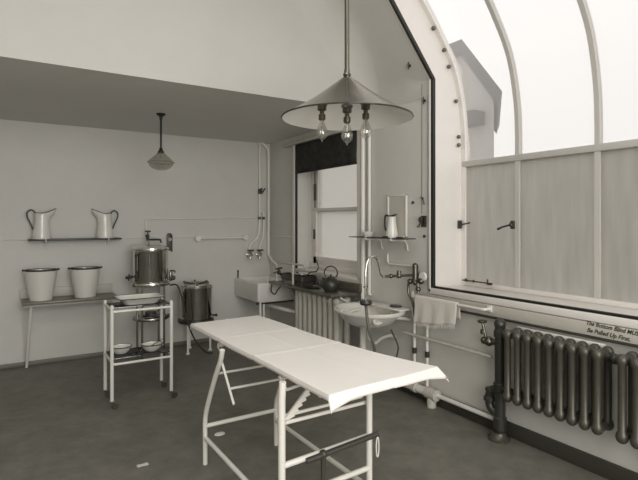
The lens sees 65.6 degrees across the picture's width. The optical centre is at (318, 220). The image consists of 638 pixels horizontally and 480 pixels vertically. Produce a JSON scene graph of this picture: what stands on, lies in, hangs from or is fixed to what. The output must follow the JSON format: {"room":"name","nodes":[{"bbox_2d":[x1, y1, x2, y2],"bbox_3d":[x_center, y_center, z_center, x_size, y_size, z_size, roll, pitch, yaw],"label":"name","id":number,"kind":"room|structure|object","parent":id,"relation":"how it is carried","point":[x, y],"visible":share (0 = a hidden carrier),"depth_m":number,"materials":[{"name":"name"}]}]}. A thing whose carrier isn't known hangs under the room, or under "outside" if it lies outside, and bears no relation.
{"room":"operating room","nodes":[
{"label":"operating room","id":0,"kind":"room"},
{"bbox_2d":[0,119,269,364],"bbox_3d":[-2.470,0.135,5.558,4.930,2.930,0.120,0,0,-32],"label":"wall","id":1,"kind":"structure","parent":0,"point":[75,171],"depth_m":5.60,"materials":[{"name":"paint"}]},
{"bbox_2d":[28,237,121,248],"bbox_3d":[-2.599,0.243,5.300,0.892,0.114,0.182,0,0,-32],"label":"wall shelf","id":2,"kind":"object","parent":1,"relation":"attached to","point":[114,238],"visible":1,"depth_m":5.26,"materials":[{"name":"grey"}]},
{"bbox_2d":[26,208,56,238],"bbox_3d":[-2.876,0.026,5.132,0.217,0.322,0.184,0,0,8],"label":"pitcher","id":3,"kind":"object","parent":2,"relation":"on","point":[41,229],"visible":1,"depth_m":5.07,"materials":[{"name":"white"}]},
{"bbox_2d":[92,209,118,237],"bbox_3d":[-2.357,0.026,5.456,0.219,0.321,0.183,0,0,7],"label":"pitcher","id":4,"kind":"object","parent":2,"relation":"on","point":[104,229],"visible":1,"depth_m":5.39,"materials":[{"name":"white metal"}]},
{"bbox_2d":[0,338,214,368],"bbox_3d":[-2.554,1.478,5.423,4.445,0.045,0.020,0,0,-32],"label":"baseboard","id":5,"kind":"structure","parent":1,"relation":"attached to","point":[73,357],"depth_m":5.32,"materials":[{"name":"grey"}]},
{"bbox_2d":[0,236,242,240],"bbox_3d":[-2.683,0.195,5.342,4.120,0.013,0.013,0,0,-32],"label":"conduit","id":6,"kind":"object","parent":1,"relation":"attached to","point":[187,236],"visible":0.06,"depth_m":5.82,"materials":[{"name":"grey metal"}]},
{"bbox_2d":[166,233,171,251],"bbox_3d":[-1.790,0.255,5.889,0.059,0.215,0.041,0,0,-32],"label":"switch plate","id":7,"kind":"object","parent":1,"relation":"attached to","point":[169,235],"visible":0.91,"depth_m":5.87,"materials":[{"name":"grey metal"}]},
{"bbox_2d":[145,217,256,236],"bbox_3d":[-1.418,0.063,6.122,1.418,0.234,0.018,0,0,-32],"label":"supply pipe","id":8,"kind":"object","parent":1,"relation":"attached to","point":[212,217],"visible":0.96,"depth_m":6.00,"materials":[{"name":"white metal"}]},
{"bbox_2d":[195,235,247,240],"bbox_3d":[-1.222,0.212,6.226,0.701,0.076,0.074,0,0,-32],"label":"grab rail","id":9,"kind":"object","parent":1,"relation":"attached to","point":[245,237],"visible":1,"depth_m":6.18,"materials":[{"name":"white metal"}]},
{"bbox_2d":[246,250,253,259],"bbox_3d":[-0.889,0.433,6.387,0.093,0.128,0.157,0,0,-32],"label":"tap","id":10,"kind":"object","parent":1,"relation":"attached to","point":[250,255],"visible":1,"depth_m":6.36,"materials":[{"name":"silver metal"}]},
{"bbox_2d":[248,143,265,251],"bbox_3d":[-0.809,-0.314,6.465,0.228,1.430,0.090,0,0,-32],"label":"pipe","id":11,"kind":"object","parent":1,"relation":"attached to","point":[260,191],"visible":0.98,"depth_m":6.50,"materials":[{"name":"white metal"}]},
{"bbox_2d":[255,249,263,258],"bbox_3d":[-0.775,0.433,6.459,0.093,0.128,0.157,0,0,-32],"label":"tap","id":12,"kind":"object","parent":1,"relation":"attached to","point":[259,254],"visible":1,"depth_m":6.43,"materials":[{"name":"silver metal"}]},
{"bbox_2d":[258,210,264,248],"bbox_3d":[-0.757,0.125,6.522,0.094,0.553,0.036,0,0,-32],"label":"pipe","id":13,"kind":"object","parent":1,"relation":"attached to","point":[263,215],"visible":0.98,"depth_m":6.52,"materials":[{"name":"white metal"}]},
{"bbox_2d":[0,56,317,143],"bbox_3d":[-1.942,-1.060,4.473,4.470,0.060,2.278,0,0,-32],"label":"ceiling","id":14,"kind":"structure","parent":0,"point":[30,91],"depth_m":4.38,"materials":[{"name":"paint"}]},
{"bbox_2d":[156,113,165,153],"bbox_3d":[-1.517,-0.759,4.750,0.260,0.542,0.260,0,0,-32],"label":"pendant lamp","id":15,"kind":"object","parent":14,"relation":"hanging from","point":[160,115],"visible":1,"depth_m":4.74,"materials":[{"name":"black metal"}]},
{"bbox_2d":[0,0,341,101],"bbox_3d":[-1.357,-1.715,3.541,4.470,1.370,0.080,0,0,-32],"label":"wall","id":16,"kind":"structure","parent":0,"point":[259,47],"depth_m":3.70,"materials":[{"name":"paint"}]},
{"bbox_2d":[0,341,607,479],"bbox_3d":[-0.500,1.550,2.083,4.570,0.100,7.860,0,0,-32],"label":"floor","id":17,"kind":"structure","parent":0,"point":[58,421],"depth_m":3.56,"materials":[{"name":"grey concrete"}]},
{"bbox_2d":[19,283,116,367],"bbox_3d":[-2.608,1.102,5.186,0.900,0.804,0.357,0,0,-32],"label":"wooden bench","id":18,"kind":"object","parent":17,"relation":"on","point":[62,295],"visible":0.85,"depth_m":5.11,"materials":[{"name":"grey wood"}]},
{"bbox_2d":[22,268,59,300],"bbox_3d":[-2.827,0.641,5.036,0.315,0.317,0.315,0,0,13],"label":"pail","id":19,"kind":"object","parent":18,"relation":"on","point":[40,282],"visible":1,"depth_m":4.94,"materials":[{"name":"white metal"}]},
{"bbox_2d":[68,266,101,297],"bbox_3d":[-2.480,0.641,5.254,0.315,0.317,0.315,0,0,13],"label":"pail","id":20,"kind":"object","parent":18,"relation":"on","point":[85,279],"visible":1,"depth_m":5.15,"materials":[{"name":"white metal"}]},
{"bbox_2d":[103,297,176,408],"bbox_3d":[-1.517,1.085,4.204,0.534,0.829,0.357,0,0,-32],"label":"trolley","id":21,"kind":"object","parent":17,"relation":"on","point":[110,355],"visible":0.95,"depth_m":4.17,"materials":[{"name":"white metal"}]},
{"bbox_2d":[109,343,131,353],"bbox_3d":[-1.658,1.073,4.143,0.178,0.060,0.178,0,0,-32],"label":"enamel bowl","id":22,"kind":"object","parent":21,"relation":"on","point":[122,348],"visible":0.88,"depth_m":4.12,"materials":[{"name":"white ceramic"}]},
{"bbox_2d":[113,292,164,305],"bbox_3d":[-1.525,0.665,4.203,0.383,0.060,0.299,0,0,-32],"label":"tray","id":23,"kind":"object","parent":21,"relation":"on","point":[153,297],"visible":1,"depth_m":4.17,"materials":[{"name":"white"}]},
{"bbox_2d":[140,341,162,351],"bbox_3d":[-1.428,1.073,4.228,0.184,0.060,0.184,0,0,-32],"label":"enamel bowl","id":24,"kind":"object","parent":21,"relation":"on","point":[146,346],"visible":0.98,"depth_m":4.19,"materials":[{"name":"white ceramic"}]},
{"bbox_2d":[137,462,148,466],"bbox_3d":[-1.083,1.498,3.040,0.070,0.003,0.034,0,0,-32],"label":"paper scrap","id":25,"kind":"object","parent":17,"relation":"on","point":[146,463],"visible":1,"depth_m":3.04,"materials":[{"name":"white paper"}]},
{"bbox_2d":[125,240,175,359],"bbox_3d":[-1.867,0.855,5.447,0.413,1.290,0.459,0,0,16],"label":"water sterilizer","id":26,"kind":"object","parent":17,"relation":"on","point":[150,262],"visible":0.86,"depth_m":5.32,"materials":[{"name":"silver metal"}]},
{"bbox_2d":[145,231,161,242],"bbox_3d":[-1.920,0.180,5.662,0.249,0.141,0.088,0,0,27],"label":"tap","id":27,"kind":"object","parent":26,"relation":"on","point":[147,235],"visible":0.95,"depth_m":5.65,"materials":[{"name":"black paint"}]},
{"bbox_2d":[170,284,212,353],"bbox_3d":[-1.405,1.091,5.478,0.472,0.814,0.075,0,0,-24],"label":"hose","id":28,"kind":"object","parent":26,"relation":"attached to","point":[200,347],"visible":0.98,"depth_m":5.43,"materials":[{"name":"grey rubber"}]},
{"bbox_2d":[178,280,217,354],"bbox_3d":[-1.410,1.097,5.728,0.436,0.807,0.410,0,0,-32],"label":"water sterilizer","id":29,"kind":"object","parent":17,"relation":"on","point":[197,295],"visible":0.98,"depth_m":5.56,"materials":[{"name":"silver metal"}]},
{"bbox_2d":[214,431,224,435],"bbox_3d":[-0.699,1.494,3.482,0.080,0.011,0.056,0,0,-32],"label":"floor drain","id":30,"kind":"object","parent":17,"relation":"on","point":[221,432],"depth_m":3.47,"materials":[{"name":"grey metal"}]},
{"bbox_2d":[235,270,294,316],"bbox_3d":[-0.592,1.064,6.034,0.507,0.872,1.061,0,0,-32],"label":"sink","id":31,"kind":"object","parent":17,"relation":"on","point":[256,288],"visible":0.65,"depth_m":5.90,"materials":[{"name":"white ceramic"}]},
{"bbox_2d":[235,276,294,302],"bbox_3d":[-0.682,0.842,6.177,0.507,0.227,0.723,0,0,-32],"label":"basin","id":32,"kind":"object","parent":31,"relation":"in","point":[256,288],"depth_m":5.92,"materials":[{"name":"white ceramic"}]},
{"bbox_2d":[203,342,379,479],"bbox_3d":[-0.237,1.102,2.792,0.542,0.796,1.580,0,0,-32],"label":"examination table","id":33,"kind":"object","parent":17,"relation":"on","point":[282,419],"visible":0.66,"depth_m":2.44,"materials":[{"name":"metal"}]},
{"bbox_2d":[190,315,448,413],"bbox_3d":[-0.114,0.736,2.863,0.760,0.094,1.706,0,0,-32],"label":"sheet","id":34,"kind":"object","parent":33,"relation":"on","point":[339,373],"visible":1,"depth_m":2.48,"materials":[{"name":"fabric"}]},
{"bbox_2d":[295,290,350,344],"bbox_3d":[0.026,1.123,5.147,0.202,0.755,0.821,0,0,-32],"label":"radiator","id":35,"kind":"object","parent":17,"relation":"on","point":[315,314],"visible":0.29,"depth_m":5.02,"materials":[{"name":"white metal"}]},
{"bbox_2d":[360,327,365,349],"bbox_3d":[0.403,1.220,4.528,0.060,0.560,0.060,0,0,-32],"label":"pipe","id":36,"kind":"object","parent":17,"relation":"on","point":[362,330],"visible":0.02,"depth_m":4.50,"materials":[{"name":"white metal"}]},
{"bbox_2d":[403,383,492,420],"bbox_3d":[0.629,1.425,4.440,0.092,0.151,2.350,0,0,-32],"label":"pipe","id":37,"kind":"object","parent":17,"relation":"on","point":[432,395],"visible":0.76,"depth_m":3.95,"materials":[{"name":"white metal"}]},
{"bbox_2d":[411,291,416,361],"bbox_3d":[0.810,1.000,4.219,0.040,0.800,0.052,0,0,-32],"label":"riser pipe","id":38,"kind":"object","parent":37,"relation":"attached to","point":[414,348],"visible":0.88,"depth_m":4.20,"materials":[{"name":"white metal"}]},
{"bbox_2d":[425,324,429,386],"bbox_3d":[0.890,1.050,4.092,0.040,0.700,0.052,0,0,-32],"label":"riser pipe","id":39,"kind":"object","parent":37,"relation":"attached to","point":[427,352],"visible":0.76,"depth_m":4.08,"materials":[{"name":"white metal"}]},
{"bbox_2d":[477,318,513,443],"bbox_3d":[1.221,1.085,3.432,0.150,0.830,0.281,0,0,-32],"label":"pipe","id":40,"kind":"object","parent":17,"relation":"on","point":[498,435],"visible":0.99,"depth_m":3.38,"materials":[{"name":"black metal"}]},
{"bbox_2d":[294,0,428,105],"bbox_3d":[0.221,-1.702,4.085,1.213,1.335,0.684,0,0,-32],"label":"cove","id":41,"kind":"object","parent":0,"point":[380,52],"visible":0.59,"depth_m":4.29,"materials":[{"name":"paint"}]},
{"bbox_2d":[270,97,637,472],"bbox_3d":[1.586,0.175,3.453,0.420,2.850,7.760,0,0,-32],"label":"wall","id":42,"kind":"structure","parent":0,"point":[399,155],"depth_m":4.30,"materials":[{"name":"paint"}]},
{"bbox_2d":[260,142,275,263],"bbox_3d":[-0.657,-0.241,6.449,0.136,1.606,0.226,0,0,-32],"label":"pipe","id":43,"kind":"object","parent":42,"relation":"attached to","point":[262,143],"visible":0.98,"depth_m":6.54,"materials":[{"name":"white metal"}]},
{"bbox_2d":[281,130,345,147],"bbox_3d":[-0.019,-0.938,5.545,0.068,0.035,1.610,0,0,-32],"label":"trim","id":44,"kind":"structure","parent":42,"relation":"attached to","point":[333,132],"depth_m":5.59,"materials":[{"name":"beige paint"}]},
{"bbox_2d":[269,280,360,301],"bbox_3d":[-0.076,0.824,5.341,0.384,0.248,1.325,0,0,-32],"label":"countertop","id":45,"kind":"structure","parent":42,"relation":"attached to","point":[287,284],"depth_m":5.06,"materials":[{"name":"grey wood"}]},
{"bbox_2d":[270,284,280,294],"bbox_3d":[-0.502,0.788,5.661,0.042,0.111,0.234,0,0,-32],"label":"gas hose","id":46,"kind":"object","parent":45,"relation":"hanging from","point":[271,284],"visible":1,"depth_m":5.66,"materials":[{"name":"grey rubber"}]},
{"bbox_2d":[273,259,318,285],"bbox_3d":[-0.244,0.553,5.517,0.263,0.292,0.679,0,0,-32],"label":"gas stove","id":47,"kind":"object","parent":45,"relation":"on","point":[301,277],"visible":0.99,"depth_m":5.41,"materials":[{"name":"black metal"}]},
{"bbox_2d":[273,267,281,275],"bbox_3d":[-0.466,0.583,5.721,0.104,0.096,0.091,0,0,-32],"label":"tap","id":48,"kind":"object","parent":47,"relation":"on","point":[278,272],"depth_m":5.73,"materials":[{"name":"black metal"}]},
{"bbox_2d":[281,272,316,282],"bbox_3d":[-0.230,0.630,5.536,0.220,0.070,0.500,0,0,-32],"label":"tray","id":49,"kind":"object","parent":47,"relation":"on","point":[301,277],"depth_m":5.41,"materials":[{"name":"black metal"}]},
{"bbox_2d":[305,285,320,288],"bbox_3d":[-0.063,0.691,5.157,0.165,0.017,0.206,0,0,-32],"label":"metal dish","id":50,"kind":"object","parent":45,"relation":"on","point":[307,286],"visible":0.95,"depth_m":5.17,"materials":[{"name":"grey metal"}]},
{"bbox_2d":[316,266,339,291],"bbox_3d":[0.103,0.572,4.928,0.188,0.258,0.213,0,0,-32],"label":"kettle","id":51,"kind":"object","parent":45,"relation":"on","point":[330,283],"visible":1,"depth_m":4.86,"materials":[{"name":"black metal"}]},
{"bbox_2d":[322,277,361,292],"bbox_3d":[0.227,0.657,5.109,0.030,0.084,0.690,0,0,-32],"label":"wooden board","id":52,"kind":"object","parent":45,"relation":"on","point":[350,286],"visible":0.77,"depth_m":4.95,"materials":[{"name":"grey wood"}]},
{"bbox_2d":[292,130,360,283],"bbox_3d":[0.167,-0.125,5.552,0.310,1.650,1.385,0,0,-32],"label":"window","id":53,"kind":"structure","parent":42,"relation":"in","point":[335,192],"depth_m":5.67,"materials":[{"name":"white paint"}]},
{"bbox_2d":[295,130,356,173],"bbox_3d":[0.048,-0.744,5.457,0.016,0.353,1.230,0,0,-32],"label":"roller blind","id":54,"kind":"object","parent":53,"relation":"attached to","point":[337,150],"visible":0.99,"depth_m":5.38,"materials":[{"name":"fabric"}]},
{"bbox_2d":[361,130,365,299],"bbox_3d":[0.432,0.160,4.839,0.048,2.380,0.048,0,0,-32],"label":"drain pipe","id":55,"kind":"object","parent":42,"relation":"attached to","point":[363,132],"visible":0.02,"depth_m":4.82,"materials":[{"name":"white metal"}]},
{"bbox_2d":[368,130,371,294],"bbox_3d":[0.490,-0.160,4.755,0.040,1.740,0.051,0,0,-32],"label":"drain pipe","id":56,"kind":"object","parent":42,"relation":"attached to","point":[369,131],"visible":0.83,"depth_m":4.75,"materials":[{"name":"white metal"}]},
{"bbox_2d":[333,300,411,356],"bbox_3d":[0.434,0.970,4.354,0.564,0.461,0.728,0,0,-32],"label":"washbasin","id":57,"kind":"object","parent":42,"relation":"attached to","point":[380,314],"visible":0.85,"depth_m":4.27,"materials":[{"name":"white ceramic"}]},
{"bbox_2d":[390,304,401,307],"bbox_3d":[0.676,0.747,4.357,0.100,0.015,0.120,0,0,-32],"label":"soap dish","id":58,"kind":"object","parent":57,"relation":"on","point":[392,305],"depth_m":4.32,"materials":[{"name":"black metal"}]},
{"bbox_2d":[349,236,415,250],"bbox_3d":[0.572,0.201,4.469,0.214,0.125,0.760,0,0,-32],"label":"glass shelf","id":59,"kind":"object","parent":42,"relation":"attached to","point":[366,237],"visible":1,"depth_m":4.32,"materials":[{"name":"grey glass"}]},
{"bbox_2d":[362,232,373,236],"bbox_3d":[0.462,0.124,4.660,0.116,0.045,0.116,0,0,-32],"label":"soap dish","id":60,"kind":"object","parent":59,"relation":"on","point":[368,234],"visible":0.96,"depth_m":4.62,"materials":[{"name":"white ceramic"}]},
{"bbox_2d":[384,214,397,237],"bbox_3d":[0.634,0.042,4.398,0.138,0.210,0.111,0,0,19],"label":"jug","id":61,"kind":"object","parent":59,"relation":"on","point":[391,231],"visible":0.98,"depth_m":4.36,"materials":[{"name":"white"}]},
{"bbox_2d":[387,194,407,237],"bbox_3d":[0.700,-0.044,4.438,0.017,0.381,0.260,0,0,-32],"label":"wall mirror","id":62,"kind":"object","parent":59,"relation":"on","point":[396,204],"visible":0.72,"depth_m":4.40,"materials":[{"name":"grey mirror"}]},
{"bbox_2d":[389,196,404,235],"bbox_3d":[0.701,-0.044,4.438,0.005,0.361,0.230,0,0,-32],"label":"mirror glass","id":63,"kind":"object","parent":62,"relation":"attached to","point":[396,203],"depth_m":4.41,"materials":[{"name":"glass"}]},
{"bbox_2d":[360,255,426,351],"bbox_3d":[0.616,0.738,4.034,0.595,0.927,0.223,0,0,-32],"label":"mixer tap","id":64,"kind":"object","parent":42,"relation":"attached to","point":[365,302],"visible":0.94,"depth_m":4.04,"materials":[{"name":"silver metal"}]},
{"bbox_2d":[387,254,411,266],"bbox_3d":[0.730,0.349,4.375,0.028,0.099,0.406,0,0,-30],"label":"pipe","id":65,"kind":"object","parent":42,"relation":"attached to","point":[388,262],"visible":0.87,"depth_m":4.44,"materials":[{"name":"white metal"}]},
{"bbox_2d":[417,216,426,227],"bbox_3d":[0.861,0.005,4.152,0.062,0.101,0.063,0,0,-32],"label":"switch","id":66,"kind":"object","parent":42,"relation":"attached to","point":[422,220],"visible":1,"depth_m":4.14,"materials":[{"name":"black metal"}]},
{"bbox_2d":[402,331,491,358],"bbox_3d":[0.977,0.963,3.897,0.024,0.024,0.920,0,0,-32],"label":"rail","id":67,"kind":"object","parent":42,"relation":"attached to","point":[403,332],"visible":1,"depth_m":3.83,"materials":[{"name":"white metal"}]},
{"bbox_2d":[411,294,491,311],"bbox_3d":[1.007,0.632,3.867,0.085,0.045,0.787,0,0,-32],"label":"towel rail","id":68,"kind":"object","parent":42,"relation":"attached to","point":[489,308],"visible":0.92,"depth_m":3.60,"materials":[{"name":"white metal"}]},
{"bbox_2d":[413,295,460,329],"bbox_3d":[0.926,0.746,3.926,0.077,0.267,0.461,0,0,-32],"label":"towel","id":69,"kind":"object","parent":68,"relation":"hanging from","point":[431,311],"visible":1,"depth_m":3.90,"materials":[{"name":"white fabric"}]},
{"bbox_2d":[387,0,637,309],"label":"window","id":70,"kind":"structure","parent":42,"relation":"in","point":[557,223],"depth_m":3.72,"materials":[{"name":"white paint"}]},
{"bbox_2d":[388,0,637,328],"bbox_3d":[1.520,-0.818,2.366,0.880,2.835,3.590,0,0,-32],"label":"trim","id":71,"kind":"structure","parent":42,"relation":"attached to","point":[542,309],"depth_m":3.47,"materials":[{"name":"white paint"}]},
{"bbox_2d":[389,0,637,319],"bbox_3d":[1.522,-0.838,2.356,0.887,2.786,3.570,0,0,-32],"label":"trim","id":72,"kind":"structure","parent":42,"relation":"attached to","point":[392,2],"depth_m":4.01,"materials":[{"name":"black paint"}]},
{"bbox_2d":[397,386,637,479],"bbox_3d":[1.398,1.450,3.335,0.025,0.100,7.760,0,0,-32],"label":"baseboard","id":73,"kind":"structure","parent":42,"relation":"attached to","point":[606,469],"depth_m":3.16,"materials":[{"name":"grey"}]},
{"bbox_2d":[422,293,637,347],"bbox_3d":[1.849,0.641,2.614,0.026,0.088,3.660,0,0,-32],"label":"trim","id":74,"kind":"structure","parent":42,"relation":"attached to","point":[611,332],"depth_m":3.14,"materials":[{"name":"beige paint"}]},
{"bbox_2d":[432,285,637,320],"bbox_3d":[2.069,0.573,2.699,0.465,0.045,3.570,0,0,-32],"label":"trim","id":75,"kind":"structure","parent":42,"relation":"attached to","point":[627,311],"depth_m":3.38,"materials":[{"name":"white paint"}]},
{"bbox_2d":[502,327,617,434],"bbox_3d":[1.479,0.955,3.030,0.210,0.480,0.718,0,0,-32],"label":"radiator","id":76,"kind":"object","parent":42,"relation":"attached to","point":[582,417],"visible":0.99,"depth_m":2.94,"materials":[{"name":"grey metal"}]},
{"bbox_2d":[516,326,605,348],"bbox_3d":[1.513,0.732,3.135,0.038,0.032,0.580,0,0,-32],"label":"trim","id":77,"kind":"structure","parent":42,"relation":"attached to","point":[523,328],"depth_m":3.08,"materials":[{"name":"white paint"}]},
{"bbox_2d":[615,351,637,449],"bbox_3d":[1.845,0.955,2.448,0.210,0.480,0.654,0,0,-32],"label":"radiator","id":78,"kind":"object","parent":42,"relation":"attached to","point":[624,433],"visible":1,"depth_m":2.64,"materials":[{"name":"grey metal"}]},
{"bbox_2d":[451,49,461,79],"bbox_3d":[1.741,-1.785,2.204,1.367,1.230,5.480,0,0,-32],"label":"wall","id":79,"kind":"structure","parent":0,"point":[459,68],"depth_m":4.27,"materials":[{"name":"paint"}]},
{"bbox_3d":[-0.082,-2.460,1.070,4.200,0.120,5.500,0,0,-32],"label":"ceiling","id":80,"kind":"structure","parent":0,"visible":0},
{"bbox_2d":[281,0,413,134],"bbox_3d":[0.151,-1.399,2.669,0.708,2.003,0.708,0,0,-32],"label":"pendant lamp","id":81,"kind":"object","parent":80,"relation":"hanging from","point":[347,105],"visible":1,"depth_m":2.67,"materials":[{"name":"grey metal"}]},
{"label":"outside","id":82,"kind":"structure","parent":0,"visible":0},
{"bbox_3d":[12.055,4.600,12.298,26.500,0.200,36.000,0,0,-32],"label":"ground","id":83,"kind":"structure","parent":82,"visible":0},
{"bbox_2d":[449,39,501,160],"bbox_3d":[3.677,0.130,13.837,2.592,8.740,5.980,0,0,19],"label":"house","id":84,"kind":"structure","parent":83,"relation":"on","point":[483,96],"depth_m":11.30,"materials":[{"name":"paint"}]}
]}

